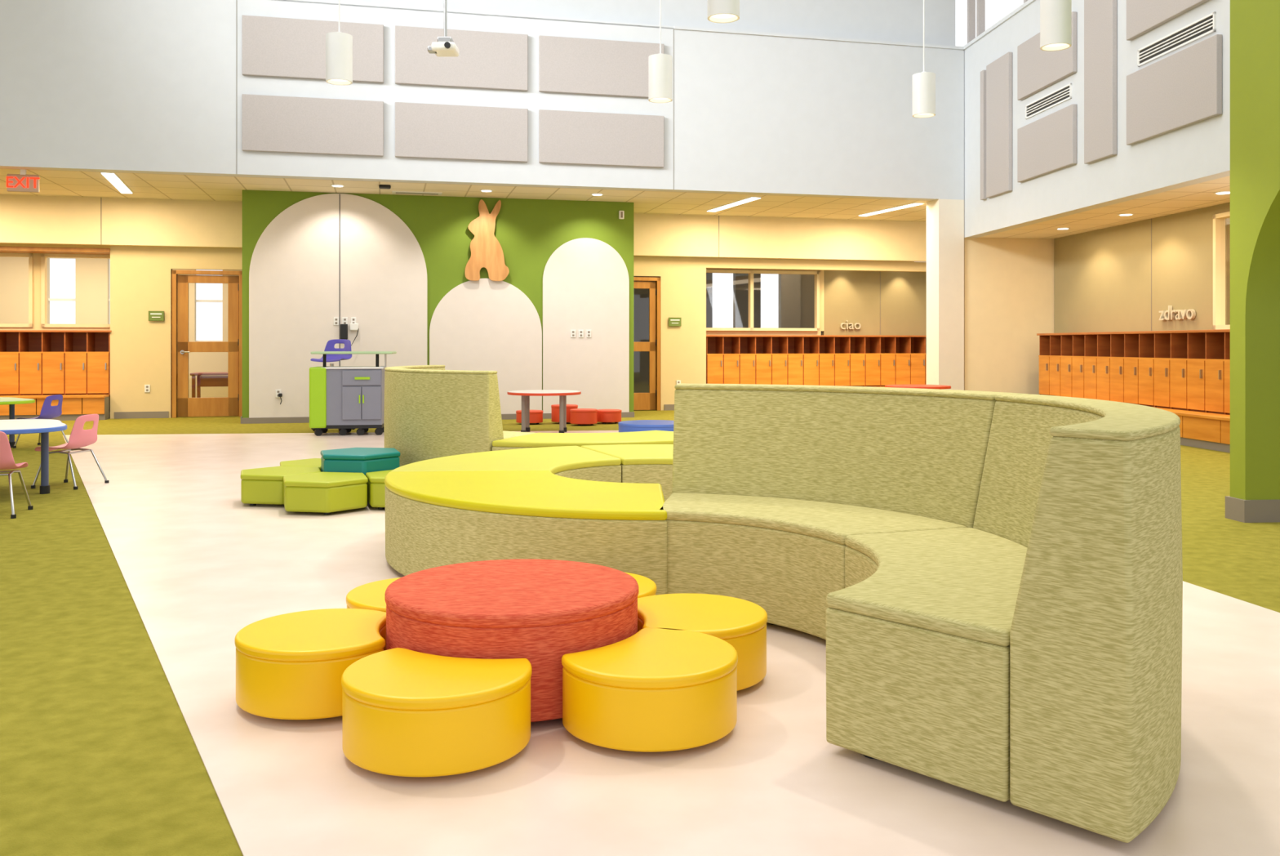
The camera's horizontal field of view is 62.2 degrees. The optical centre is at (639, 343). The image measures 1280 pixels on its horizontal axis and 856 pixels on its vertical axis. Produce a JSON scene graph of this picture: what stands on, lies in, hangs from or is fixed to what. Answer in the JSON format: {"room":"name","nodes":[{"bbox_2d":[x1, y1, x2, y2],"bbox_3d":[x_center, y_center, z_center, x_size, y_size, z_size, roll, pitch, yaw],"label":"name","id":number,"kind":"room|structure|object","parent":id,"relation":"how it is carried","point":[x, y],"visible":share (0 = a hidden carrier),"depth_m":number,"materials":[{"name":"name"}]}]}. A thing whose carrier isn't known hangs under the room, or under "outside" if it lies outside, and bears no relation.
{"room":"kindergarten common area","nodes":[
{"label":"kindergarten common area","id":0,"kind":"room"},
{"bbox_2d":[0,243,242,397],"bbox_3d":[-9.703,-0.380,17.476,11.100,3.000,3.550,0,0,-14],"label":"wall","id":1,"kind":"structure","parent":0,"point":[91,274],"depth_m":19.09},
{"bbox_2d":[0,245,110,254],"bbox_3d":[-10.872,-1.410,15.452,5.880,0.060,0.440,0,0,-13],"label":"trim","id":2,"kind":"structure","parent":1,"relation":"in","point":[2,248],"depth_m":15.81,"materials":[{"name":"brown wood"}]},
{"bbox_2d":[48,257,222,341],"bbox_3d":[-9.167,-0.805,19.358,2.940,1.550,0.042,0,0,-14],"label":"window frames","id":3,"kind":"structure","parent":1,"relation":"in","point":[49,299],"depth_m":19.41,"materials":[{"name":"white plastic"}]},
{"bbox_2d":[340,323,359,345],"bbox_3d":[-4.172,-0.137,15.251,0.256,0.326,0.080,0,0,-13],"label":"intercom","id":4,"kind":"object","parent":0,"point":[344,327],"depth_m":15.20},
{"bbox_2d":[242,189,633,417],"bbox_3d":[-3.026,-0.530,16.354,5.680,3.300,1.450,0,0,-14],"label":"accent wall","id":5,"kind":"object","parent":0,"point":[527,232],"depth_m":15.74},
{"bbox_2d":[248,193,426,417],"bbox_3d":[-4.322,-0.565,15.282,2.470,3.210,0.030,0,0,-13],"label":"arch panel","id":6,"kind":"object","parent":5,"relation":"attached to","point":[294,272],"depth_m":15.22,"materials":[{"name":"paint"}]},
{"bbox_2d":[240,411,634,423],"bbox_3d":[-3.022,1.070,16.306,5.695,0.100,1.445,0,0,-14],"label":"baseboard","id":7,"kind":"structure","parent":5,"relation":"attached to","point":[631,414],"depth_m":15.10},
{"bbox_2d":[429,278,542,413],"bbox_3d":[-2.284,0.030,15.771,1.660,2.020,0.030,0,0,-13],"label":"arch panel","id":8,"kind":"object","parent":5,"relation":"attached to","point":[482,324],"depth_m":15.78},
{"bbox_2d":[464,199,509,280],"bbox_3d":[-2.264,-1.539,15.709,0.649,1.201,0.040,0,0,-13],"label":"cutout","id":9,"kind":"object","parent":5,"relation":"attached to","point":[486,251],"visible":1,"depth_m":15.68,"materials":[{"name":"brown wood"}]},
{"bbox_2d":[542,237,629,413],"bbox_3d":[-0.816,-0.287,16.123,1.330,2.655,0.030,0,0,-13],"label":"arch panel","id":10,"kind":"object","parent":5,"relation":"attached to","point":[586,281],"depth_m":16.11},
{"bbox_2d":[427,0,459,56],"bbox_3d":[-1.670,-4.473,8.990,0.240,4.015,0.260,0,0,0],"label":"ceiling projector","id":11,"kind":"object","parent":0,"point":[445,46],"depth_m":8.94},
{"bbox_2d":[0,194,926,262],"bbox_3d":[-3.451,-1.830,16.925,21.000,0.700,0.160,0,0,-14],"label":"wall","id":12,"kind":"structure","parent":0,"point":[24,219],"depth_m":17.68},
{"bbox_2d":[339,193,340,365],"bbox_3d":[-4.320,-0.560,15.265,0.012,3.200,0.004,0,0,-14],"label":"arch","id":13,"kind":"object","parent":12,"relation":"attached to","point":[340,193],"visible":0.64,"depth_m":15.27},
{"bbox_2d":[0,245,926,418],"bbox_3d":[-3.549,-0.180,17.334,21.000,2.600,0.600,0,0,-14],"label":"wall","id":14,"kind":"structure","parent":0,"point":[141,277],"depth_m":16.24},
{"bbox_2d":[0,252,32,326],"bbox_3d":[-11.516,-0.820,15.606,4.700,1.120,0.120,0,0,-13],"label":"frame","id":15,"kind":"object","parent":14,"relation":"attached to","point":[29,255],"visible":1,"depth_m":16.09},
{"bbox_2d":[40,253,110,327],"bbox_3d":[-8.599,-0.820,16.307,1.060,1.120,0.120,0,0,-13],"label":"frame","id":16,"kind":"object","parent":14,"relation":"attached to","point":[44,256],"visible":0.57,"depth_m":16.19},
{"bbox_2d":[148,311,164,320],"bbox_3d":[-7.332,-0.430,16.084,0.220,0.150,0.024,0,0,-13],"label":"room sign","id":17,"kind":"object","parent":14,"relation":"attached to","point":[153,315],"visible":1,"depth_m":16.08,"materials":[{"name":"green plastic"}]},
{"bbox_2d":[172,270,242,417],"bbox_3d":[-6.641,-0.005,16.334,1.020,2.250,0.140,0,0,-13],"label":"frame","id":18,"kind":"object","parent":14,"relation":"attached to","point":[175,273],"visible":0.69,"depth_m":16.20,"materials":[{"name":"brown wood"}]},
{"bbox_2d":[177,274,239,416],"bbox_3d":[-6.640,0.025,16.327,0.880,2.170,0.045,0,0,-13],"label":"door","id":19,"kind":"structure","parent":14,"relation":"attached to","point":[228,406],"depth_m":16.30,"materials":[{"name":"brown wood"}]},
{"bbox_2d":[114,404,674,418],"bbox_3d":[-3.389,1.070,17.053,9.300,0.100,0.020,0,0,-14],"label":"baseboard","id":20,"kind":"structure","parent":14,"relation":"attached to","point":[117,415],"depth_m":16.06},
{"bbox_2d":[633,280,655,409],"bbox_3d":[-0.028,0.025,17.915,0.600,2.170,0.045,0,0,-13],"label":"leaf","id":21,"kind":"object","parent":14,"relation":"attached to","point":[642,401],"visible":0.57,"depth_m":17.94,"materials":[{"name":"brown wood"}]},
{"bbox_2d":[633,276,660,410],"bbox_3d":[-0.029,-0.005,17.922,0.740,2.250,0.140,0,0,-14],"label":"frame","id":22,"kind":"object","parent":14,"relation":"attached to","point":[657,280],"visible":0.49,"depth_m":17.93,"materials":[{"name":"brown wood"}]},
{"bbox_2d":[668,317,681,325],"bbox_3d":[0.593,-0.380,17.987,0.220,0.150,0.024,0,0,-14],"label":"room sign","id":23,"kind":"object","parent":14,"relation":"attached to","point":[672,321],"visible":1,"depth_m":17.98,"materials":[{"name":"green plastic"}]},
{"bbox_2d":[706,269,819,330],"bbox_3d":[2.126,-0.775,18.882,2.240,1.070,0.120,0,0,-14],"label":"frame","id":24,"kind":"object","parent":14,"relation":"attached to","point":[750,273],"visible":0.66,"depth_m":18.85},
{"bbox_2d":[840,320,861,328],"bbox_3d":[3.822,-0.354,19.273,0.390,0.162,0.040,0,0,-13],"label":"sign","id":25,"kind":"object","parent":14,"relation":"attached to","point":[842,323],"depth_m":19.26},
{"bbox_2d":[0,168,929,221],"bbox_3d":[-3.232,-2.230,15.585,21.200,0.100,2.550,0,0,-13],"label":"ceiling","id":26,"kind":"structure","parent":0,"point":[51,182],"depth_m":15.32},
{"bbox_2d":[6,168,39,192],"bbox_3d":[-7.694,-2.042,13.247,0.374,0.285,0.049,0,0,-13],"label":"exit sign","id":27,"kind":"object","parent":26,"relation":"hanging from","point":[22,182],"visible":1,"depth_m":13.23,"materials":[{"name":"white plastic"}]},
{"bbox_2d":[100,171,133,193],"bbox_3d":[-7.050,-2.170,14.325,0.160,0.020,1.870,0,0,-19],"label":"recessed light","id":28,"kind":"object","parent":26,"relation":"in","point":[112,177],"visible":1,"depth_m":14.19,"materials":[{"name":"white plastic"}]},
{"bbox_2d":[391,191,442,195],"bbox_3d":[-3.205,-2.173,15.257,0.700,0.014,0.200,0,0,-14],"label":"ceiling vent","id":29,"kind":"object","parent":26,"relation":"in","point":[393,192],"depth_m":15.22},
{"bbox_2d":[706,196,761,211],"bbox_3d":[1.440,-2.170,16.500,0.160,0.020,1.715,0,0,-19],"label":"recessed light","id":30,"kind":"object","parent":26,"relation":"in","point":[750,198],"visible":1,"depth_m":16.39,"materials":[{"name":"white plastic"}]},
{"bbox_2d":[857,202,924,216],"bbox_3d":[4.025,-2.170,17.125,0.160,0.020,1.665,0,0,-20],"label":"recessed light","id":31,"kind":"object","parent":26,"relation":"in","point":[912,204],"visible":1,"depth_m":17.02,"materials":[{"name":"white plastic"}]},
{"bbox_2d":[0,0,964,200],"bbox_3d":[-4.175,-3.320,13.944,18.600,2.280,0.200,0,0,-14],"label":"wall","id":32,"kind":"structure","parent":0,"point":[110,86],"depth_m":14.30,"materials":[{"name":"paint"}]},
{"bbox_2d":[241,93,383,155],"bbox_3d":[-4.238,-2.840,13.795,1.760,0.720,0.056,0,0,-13],"label":"acoustic panel","id":33,"kind":"object","parent":32,"relation":"attached to","point":[269,123],"visible":1,"depth_m":13.76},
{"bbox_2d":[241,14,383,82],"bbox_3d":[-4.238,-3.830,13.795,1.760,0.760,0.056,0,0,-13],"label":"acoustic panel","id":34,"kind":"object","parent":32,"relation":"attached to","point":[272,46],"visible":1,"depth_m":13.73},
{"bbox_2d":[235,0,674,189],"bbox_3d":[-2.348,-3.320,14.278,5.814,2.280,0.004,0,0,-13],"label":"trim","id":35,"kind":"structure","parent":32,"relation":"attached to","point":[236,0],"depth_m":13.60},
{"bbox_2d":[395,102,528,162],"bbox_3d":[-2.385,-2.840,14.240,1.760,0.720,0.055,0,0,-13],"label":"acoustic panel","id":36,"kind":"object","parent":32,"relation":"attached to","point":[422,130],"visible":1,"depth_m":14.21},
{"bbox_2d":[395,25,528,90],"bbox_3d":[-2.385,-3.830,14.240,1.760,0.760,0.055,0,0,-13],"label":"acoustic panel","id":37,"kind":"object","parent":32,"relation":"attached to","point":[485,60],"visible":1,"depth_m":14.22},
{"bbox_2d":[538,109,664,167],"bbox_3d":[-0.523,-2.840,14.687,1.760,0.720,0.056,0,0,-13],"label":"acoustic panel","id":38,"kind":"object","parent":32,"relation":"attached to","point":[569,137],"visible":1,"depth_m":14.65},
{"bbox_2d":[538,35,664,97],"bbox_3d":[-0.523,-3.830,14.687,1.760,0.760,0.056,0,0,-13],"label":"acoustic panel","id":39,"kind":"object","parent":32,"relation":"attached to","point":[566,64],"visible":0.76,"depth_m":14.63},
{"bbox_2d":[275,0,964,49],"bbox_3d":[-4.178,-4.460,13.954,18.600,0.040,0.280,0,0,-14],"label":"sill","id":40,"kind":"structure","parent":32,"relation":"attached to","point":[685,28],"depth_m":15.00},
{"bbox_2d":[317,0,955,45],"bbox_3d":[-4.228,-5.430,14.163,18.600,2.100,0.150,0,0,-13],"label":"wall","id":41,"kind":"object","parent":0,"point":[891,20],"depth_m":15.58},
{"bbox_2d":[0,409,1279,855],"bbox_3d":[-1.000,1.170,12.000,30.000,0.100,32.000,0,0,0],"label":"floor","id":42,"kind":"structure","parent":0,"point":[100,755],"depth_m":3.76,"materials":[{"name":"carpet"}]},
{"bbox_2d":[0,431,33,518],"bbox_3d":[-4.256,0.836,6.965,0.392,0.569,0.402,0,0,-15],"label":"chair","id":43,"kind":"object","parent":42,"relation":"on","point":[6,460],"visible":1,"depth_m":6.89,"materials":[{"name":"pink plastic"}]},
{"bbox_2d":[0,396,35,447],"bbox_3d":[-7.100,0.855,11.200,1.113,0.530,1.113,0,0,39],"label":"table","id":44,"kind":"object","parent":42,"relation":"on","point":[11,401],"visible":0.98,"depth_m":11.44,"materials":[{"name":"plastic"}]},
{"bbox_2d":[0,418,66,493],"bbox_3d":[-4.840,0.855,7.720,1.147,0.530,1.147,0,0,-34],"label":"table","id":45,"kind":"object","parent":42,"relation":"on","point":[14,426],"visible":1,"depth_m":7.94,"materials":[{"name":"white plastic"}]},
{"bbox_2d":[13,394,68,448],"bbox_3d":[-6.535,0.836,11.597,0.402,0.569,0.392,0,0,10],"label":"chair","id":46,"kind":"object","parent":42,"relation":"on","point":[47,411],"visible":0.81,"depth_m":11.53,"materials":[{"name":"purple plastic"}]},
{"bbox_2d":[0,329,111,420],"bbox_3d":[-10.815,0.455,15.343,5.860,1.330,0.720,0,0,-14],"label":"lockers","id":47,"kind":"object","parent":42,"relation":"on","point":[74,365],"visible":0.93,"depth_m":15.78,"materials":[{"name":"brown wood"}]},
{"bbox_2d":[0,329,111,332],"bbox_3d":[-10.847,-0.195,15.474,5.860,0.030,0.450,0,0,-13],"label":"countertop","id":48,"kind":"structure","parent":47,"relation":"on","point":[1,331],"depth_m":15.76,"materials":[{"name":"brown wood"}]},
{"bbox_2d":[31,413,109,489],"bbox_3d":[-4.505,0.836,8.397,0.402,0.569,0.392,0,0,10],"label":"chair","id":49,"kind":"object","parent":42,"relation":"on","point":[79,437],"visible":0.94,"depth_m":8.33,"materials":[{"name":"pink plastic"}]},
{"bbox_2d":[190,372,227,397],"bbox_3d":[-7.060,0.800,18.034,1.000,0.640,0.600,0,0,-14],"label":"desk","id":50,"kind":"object","parent":42,"relation":"on","point":[203,379],"visible":0.44,"depth_m":17.77,"materials":[{"name":"brown wood"}]},
{"bbox_2d":[310,338,354,431],"bbox_3d":[-4.021,0.527,13.874,0.584,1.186,0.555,0,0,-3],"label":"chair","id":51,"kind":"object","parent":42,"relation":"on","point":[330,345],"visible":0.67,"depth_m":13.99,"materials":[{"name":"purple plastic"}]},
{"bbox_2d":[515,409,542,423],"bbox_3d":[-1.550,1.025,14.900,0.380,0.190,0.380,0,0,0],"label":"stool","id":52,"kind":"object","parent":42,"relation":"on","point":[535,415],"visible":0.82,"depth_m":14.76,"materials":[{"name":"red leather"}]},
{"bbox_2d":[551,404,577,423],"bbox_3d":[-1.070,0.990,15.050,0.380,0.260,0.380,0,0,0],"label":"stool","id":53,"kind":"object","parent":42,"relation":"on","point":[554,407],"visible":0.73,"depth_m":14.90,"materials":[{"name":"red leather"}]},
{"bbox_2d":[569,408,597,425],"bbox_3d":[-0.780,1.010,14.700,0.380,0.220,0.380,0,0,0],"label":"stool","id":54,"kind":"object","parent":42,"relation":"on","point":[578,415],"visible":1,"depth_m":14.54,"materials":[{"name":"red leather"}]},
{"bbox_2d":[596,408,622,423],"bbox_3d":[-0.450,1.025,15.050,0.380,0.190,0.380,0,0,0],"label":"stool","id":55,"kind":"object","parent":42,"relation":"on","point":[603,415],"visible":0.82,"depth_m":14.89,"materials":[{"name":"red leather"}]},
{"bbox_2d":[706,334,926,386],"bbox_3d":[3.564,0.480,18.846,5.060,1.280,0.720,0,0,-14],"label":"lockers","id":56,"kind":"object","parent":42,"relation":"on","point":[844,360],"visible":0.41,"depth_m":18.76,"materials":[{"name":"brown wood"}]},
{"bbox_2d":[706,334,926,337],"bbox_3d":[3.533,-0.145,18.977,5.060,0.030,0.450,0,0,-13],"label":"countertop","id":57,"kind":"structure","parent":56,"relation":"on","point":[773,335],"depth_m":18.74,"materials":[{"name":"brown wood"}]},
{"bbox_2d":[884,384,951,389],"bbox_3d":[3.900,0.850,14.900,0.900,0.540,0.900,0,0,0],"label":"round table","id":58,"kind":"object","parent":42,"relation":"on","point":[920,386],"visible":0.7,"depth_m":14.64,"materials":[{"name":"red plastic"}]},
{"bbox_2d":[1036,328,1230,452],"bbox_3d":[6.315,0.480,11.930,0.720,1.280,7.660,0,0,-5],"label":"lockers","id":59,"kind":"object","parent":42,"relation":"on","point":[1184,373],"visible":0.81,"depth_m":12.75,"materials":[{"name":"brown wood"}]},
{"bbox_2d":[1036,328,1230,335],"bbox_3d":[6.449,-0.145,11.942,0.450,0.030,7.660,0,0,-5],"label":"countertop","id":60,"kind":"structure","parent":59,"relation":"on","point":[1214,330],"depth_m":13.04,"materials":[{"name":"brown wood"}]},
{"bbox_2d":[62,430,1279,855],"bbox_3d":[-1.250,1.118,5.525,8.139,0.004,17.238,0,0,-13],"label":"floor","id":61,"kind":"structure","parent":0,"point":[199,564],"depth_m":2.89,"materials":[{"name":"tile"}]},
{"bbox_2d":[240,466,320,505],"bbox_3d":[-2.542,1.006,7.514,0.534,0.224,0.609,0,0,40],"label":"stool","id":62,"kind":"object","parent":61,"relation":"on","point":[265,485],"visible":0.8,"depth_m":7.26,"materials":[{"name":"green leather"}]},
{"bbox_2d":[280,457,320,470],"bbox_3d":[-2.447,1.006,8.050,0.609,0.224,0.534,0,0,10],"label":"stool","id":63,"kind":"object","parent":61,"relation":"on","point":[314,462],"visible":0.16,"depth_m":7.96,"materials":[{"name":"green leather"}]},
{"bbox_2d":[234,608,386,719],"bbox_3d":[-1.018,1.005,3.346,0.484,0.222,0.516,0,0,0],"label":"stool","id":64,"kind":"object","parent":61,"relation":"on","point":[291,665],"visible":0.85,"depth_m":3.13,"materials":[{"name":"yellow leather"}]},
{"bbox_2d":[283,471,368,515],"bbox_3d":[-2.125,1.006,7.163,0.534,0.224,0.609,0,0,-20],"label":"stool","id":65,"kind":"object","parent":61,"relation":"on","point":[326,492],"visible":1,"depth_m":6.93,"materials":[{"name":"green leather"}]},
{"bbox_2d":[309,351,396,435],"bbox_3d":[-3.566,0.605,13.228,0.990,1.030,0.600,0,0,-8],"label":"cart","id":66,"kind":"object","parent":61,"relation":"on","point":[345,398],"visible":0.96,"depth_m":12.95,"materials":[{"name":"plastic"}]},
{"bbox_2d":[320,447,399,475],"bbox_3d":[-2.030,0.946,7.700,0.537,0.342,0.613,0,0,40],"label":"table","id":67,"kind":"object","parent":61,"relation":"on","point":[354,460],"visible":0.58,"depth_m":7.48,"materials":[{"name":"teal leather"}]},
{"bbox_2d":[346,577,400,612],"bbox_3d":[-0.829,1.005,3.883,0.516,0.222,0.431,0,0,-44],"label":"stool","id":68,"kind":"object","parent":61,"relation":"on","point":[371,595],"visible":0.21,"depth_m":3.76,"materials":[{"name":"yellow leather"}]},
{"bbox_2d":[365,469,392,509],"bbox_3d":[-1.613,1.006,7.350,0.609,0.224,0.534,0,0,10],"label":"stool","id":69,"kind":"object","parent":61,"relation":"on","point":[375,483],"visible":0.26,"depth_m":7.11,"materials":[{"name":"green leather"}]},
{"bbox_2d":[341,647,531,777],"bbox_3d":[-0.574,1.005,2.895,0.516,0.222,0.428,0,0,20],"label":"stool","id":70,"kind":"object","parent":61,"relation":"on","point":[406,712],"visible":1,"depth_m":2.74,"materials":[{"name":"yellow leather"}]},
{"bbox_2d":[383,364,535,466],"bbox_3d":[-1.520,0.654,8.614,1.072,0.928,2.462,0,0,-20],"label":"curved sofa","id":71,"kind":"object","parent":61,"relation":"on","point":[431,411],"visible":0.74,"depth_m":7.68,"materials":[{"name":"green fabric"}]},
{"bbox_2d":[384,558,638,721],"bbox_3d":[-0.411,0.948,3.450,0.814,0.340,0.814,0,0,0],"label":"round ottoman","id":72,"kind":"object","parent":61,"relation":"on","point":[540,611],"visible":0.7,"depth_m":3.17,"materials":[{"name":"red fabric"}]},
{"bbox_2d":[384,444,673,595],"bbox_3d":[-0.313,0.899,5.949,2.007,0.438,2.900,0,0,22],"label":"bench","id":73,"kind":"object","parent":61,"relation":"on","point":[599,504],"visible":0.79,"depth_m":4.76,"materials":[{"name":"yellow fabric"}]},
{"bbox_2d":[506,389,581,432],"bbox_3d":[-1.200,0.855,13.300,0.920,0.530,0.920,0,0,0],"label":"round table","id":74,"kind":"object","parent":61,"relation":"on","point":[562,393],"visible":0.97,"depth_m":13.05,"materials":[{"name":"white plastic"}]},
{"bbox_2d":[492,430,673,450],"bbox_3d":[-0.222,0.899,7.863,1.779,0.438,0.898,0,0,-14],"label":"bench","id":75,"kind":"object","parent":61,"relation":"on","point":[650,437],"visible":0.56,"depth_m":7.55,"materials":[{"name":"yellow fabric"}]},
{"bbox_2d":[625,572,656,597],"bbox_3d":[-0.180,1.005,3.997,0.516,0.222,0.428,0,0,22],"label":"stool","id":76,"kind":"object","parent":61,"relation":"on","point":[646,586],"visible":0.13,"depth_m":3.93,"materials":[{"name":"yellow leather"}]},
{"bbox_2d":[617,419,674,431],"bbox_3d":[0.150,1.045,13.200,0.840,0.150,0.840,0,0,0],"label":"ottoman","id":77,"kind":"object","parent":61,"relation":"on","point":[637,424],"visible":0.57,"depth_m":12.87,"materials":[{"name":"leather"}]},
{"bbox_2d":[561,627,737,751],"bbox_3d":[0.060,1.005,3.075,0.432,0.222,0.516,0,0,39],"label":"stool","id":78,"kind":"object","parent":61,"relation":"on","point":[651,689],"visible":1,"depth_m":2.90,"materials":[{"name":"yellow leather"}]},
{"bbox_2d":[637,593,767,690],"bbox_3d":[0.187,1.005,3.563,0.479,0.222,0.516,0,0,0],"label":"stool","id":79,"kind":"object","parent":61,"relation":"on","point":[741,623],"visible":0.61,"depth_m":3.46,"materials":[{"name":"yellow leather"}]},
{"bbox_2d":[659,382,1182,842],"bbox_3d":[0.904,0.654,3.818,1.292,0.928,2.985,0,0,-17],"label":"curved sofa","id":80,"kind":"object","parent":61,"relation":"on","point":[992,582],"visible":0.98,"depth_m":2.79,"materials":[{"name":"green fabric"}]},
{"bbox_2d":[633,255,882,392],"bbox_3d":[2.100,-0.380,20.361,8.600,3.000,3.450,0,0,-13],"label":"wall","id":81,"kind":"structure","parent":0,"point":[796,291],"depth_m":22.00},
{"bbox_2d":[822,270,926,335],"bbox_3d":[4.959,-0.180,19.634,3.380,2.600,0.100,0,0,-13],"label":"wall","id":82,"kind":"structure","parent":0,"point":[853,296],"depth_m":19.43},
{"bbox_2d":[926,198,964,390],"bbox_3d":[4.643,-0.530,16.154,0.420,3.300,0.380,0,0,-14],"label":"pillar","id":83,"kind":"structure","parent":0,"point":[944,217],"depth_m":15.98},
{"bbox_2d":[964,237,1053,394],"bbox_3d":[5.697,-0.245,16.232,1.580,2.730,0.180,0,0,-5],"label":"wall","id":84,"kind":"structure","parent":0,"point":[1009,282],"depth_m":16.13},
{"bbox_2d":[964,0,1230,237],"bbox_3d":[5.582,-3.035,9.585,0.201,2.850,13.000,0,0,-5],"label":"wall","id":85,"kind":"structure","parent":0,"point":[1199,152],"depth_m":12.53,"materials":[{"name":"paint"}]},
{"bbox_2d":[980,69,986,199],"bbox_3d":[4.938,-3.005,15.255,0.060,1.850,0.110,0,0,-5],"label":"acoustic panel","id":86,"kind":"object","parent":85,"relation":"attached to","point":[983,73],"visible":1,"depth_m":15.20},
{"bbox_2d":[967,0,1027,43],"bbox_3d":[5.582,-5.485,9.585,0.104,1.990,13.000,0,0,-5],"label":"clerestory window","id":87,"kind":"structure","parent":85,"relation":"in","point":[980,4],"depth_m":15.99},
{"bbox_2d":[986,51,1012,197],"bbox_3d":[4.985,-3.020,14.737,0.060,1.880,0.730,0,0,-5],"label":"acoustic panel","id":88,"kind":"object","parent":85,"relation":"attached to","point":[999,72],"visible":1,"depth_m":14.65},
{"bbox_2d":[963,0,1035,49],"bbox_3d":[5.592,-4.465,9.586,0.280,0.050,13.000,0,0,-5],"label":"sill","id":89,"kind":"structure","parent":85,"relation":"attached to","point":[1028,2],"depth_m":14.73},
{"bbox_2d":[1017,103,1076,182],"bbox_3d":[5.108,-2.505,13.368,0.060,0.710,1.480,0,0,-5],"label":"acoustic panel","id":90,"kind":"object","parent":85,"relation":"attached to","point":[1046,144],"visible":1,"depth_m":13.22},
{"bbox_2d":[1017,11,1076,100],"bbox_3d":[5.108,-3.600,13.368,0.060,0.720,1.480,0,0,-5],"label":"acoustic panel","id":91,"kind":"object","parent":85,"relation":"attached to","point":[1037,69],"visible":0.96,"depth_m":13.44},
{"bbox_2d":[1025,83,1071,119],"bbox_3d":[5.132,-3.050,13.360,0.020,0.180,1.200,0,0,-5],"label":"air vent","id":92,"kind":"object","parent":85,"relation":"in","point":[1063,94],"visible":1,"depth_m":13.32,"materials":[{"name":"white plastic"}]},
{"bbox_2d":[1084,0,1116,163],"bbox_3d":[5.226,-3.090,12.053,0.060,1.980,0.620,0,0,-5],"label":"acoustic panel","id":93,"kind":"object","parent":85,"relation":"attached to","point":[1100,15],"visible":1,"depth_m":12.02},
{"bbox_2d":[1126,0,1208,39],"bbox_3d":[5.349,-3.680,10.694,0.061,0.800,1.550,0,0,-5],"label":"acoustic panel","id":94,"kind":"object","parent":85,"relation":"attached to","point":[1143,16],"visible":1,"depth_m":11.00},
{"bbox_2d":[1126,34,1222,145],"bbox_3d":[5.349,-2.525,10.694,0.061,0.750,1.550,0,0,-5],"label":"acoustic panel","id":95,"kind":"object","parent":85,"relation":"attached to","point":[1183,88],"visible":1,"depth_m":10.56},
{"bbox_2d":[1137,11,1216,66],"bbox_3d":[5.374,-3.050,10.671,0.020,0.180,1.300,0,0,-5],"label":"air vent","id":96,"kind":"object","parent":85,"relation":"in","point":[1198,28],"visible":1,"depth_m":10.61,"materials":[{"name":"white plastic"}]},
{"bbox_2d":[978,175,1230,238],"bbox_3d":[7.872,-1.670,9.801,4.400,0.120,13.020,0,0,-5],"label":"ceiling","id":97,"kind":"structure","parent":0,"point":[1200,195],"depth_m":12.92,"materials":[{"name":"tile"}]},
{"bbox_2d":[1053,202,1230,333],"bbox_3d":[6.966,-0.245,9.710,0.143,2.730,13.000,0,0,-5],"label":"wall","id":98,"kind":"structure","parent":0,"point":[1102,277],"depth_m":13.90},
{"bbox_2d":[1151,217,1151,330],"bbox_3d":[6.545,-0.880,13.582,0.005,1.460,0.010,0,0,-6],"label":"trim","id":99,"kind":"structure","parent":98,"relation":"attached to","point":[1151,218],"depth_m":13.58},
{"bbox_2d":[1159,305,1195,319],"bbox_3d":[6.571,-0.390,12.991,0.040,0.180,0.700,0,0,-5],"label":"sign","id":100,"kind":"object","parent":98,"relation":"attached to","point":[1169,314],"depth_m":12.96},
{"bbox_2d":[1213,211,1230,328],"bbox_3d":[6.922,-0.835,9.756,0.121,1.330,5.100,0,0,-5],"label":"frame","id":101,"kind":"object","parent":98,"relation":"attached to","point":[1219,220],"visible":0.79,"depth_m":12.25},
{"bbox_2d":[1226,223,1230,324],"bbox_3d":[8.640,-0.380,8.856,3.040,3.000,11.000,0,0,-5],"label":"wall","id":102,"kind":"structure","parent":0,"point":[1228,224],"depth_m":14.21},
{"bbox_2d":[1230,0,1279,499],"bbox_3d":[4.076,-2.680,5.173,0.260,7.600,3.350,0,0,-5],"label":"wall","id":103,"kind":"structure","parent":0,"point":[1255,24],"depth_m":6.69,"materials":[{"name":"paint"}]},
{"bbox_2d":[1225,495,1279,522],"bbox_3d":[4.076,1.050,5.173,0.300,0.140,3.390,0,0,-5],"label":"baseboard","id":104,"kind":"structure","parent":103,"relation":"attached to","point":[1236,508],"depth_m":6.67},
{"bbox_3d":[-1.392,-6.555,6.205,22.000,0.150,16.950,0,0,-14],"label":"ceiling","id":105,"kind":"structure","parent":0,"visible":0},
{"bbox_2d":[325,0,352,84],"bbox_3d":[-2.330,-4.255,8.220,0.200,4.450,0.200,0,0,0],"label":"pendant light","id":106,"kind":"object","parent":105,"relation":"hanging from","point":[339,45],"visible":1,"depth_m":8.14,"materials":[{"name":"metal"}]},
{"bbox_2d":[648,0,672,102],"bbox_3d":[0.170,-4.255,8.830,0.200,4.450,0.200,0,0,0],"label":"pendant light","id":107,"kind":"object","parent":105,"relation":"hanging from","point":[660,64],"visible":1,"depth_m":8.75,"materials":[{"name":"metal"}]},
{"bbox_2d":[707,0,739,22],"bbox_3d":[0.520,-4.255,6.610,0.200,4.450,0.200,0,0,0],"label":"pendant light","id":108,"kind":"object","parent":105,"relation":"hanging from","point":[718,11],"visible":1,"depth_m":6.55,"materials":[{"name":"metal"}]},
{"bbox_2d":[912,0,935,117],"bbox_3d":[2.520,-4.255,9.420,0.200,4.450,0.200,0,0,0],"label":"pendant light","id":109,"kind":"object","parent":105,"relation":"hanging from","point":[923,82],"visible":1,"depth_m":9.34,"materials":[{"name":"metal"}]},
{"bbox_2d":[1040,0,1071,50],"bbox_3d":[2.840,-4.255,7.250,0.200,4.450,0.200,0,0,0],"label":"pendant light","id":110,"kind":"object","parent":105,"relation":"hanging from","point":[1055,15],"visible":1,"depth_m":7.17,"materials":[{"name":"metal"}]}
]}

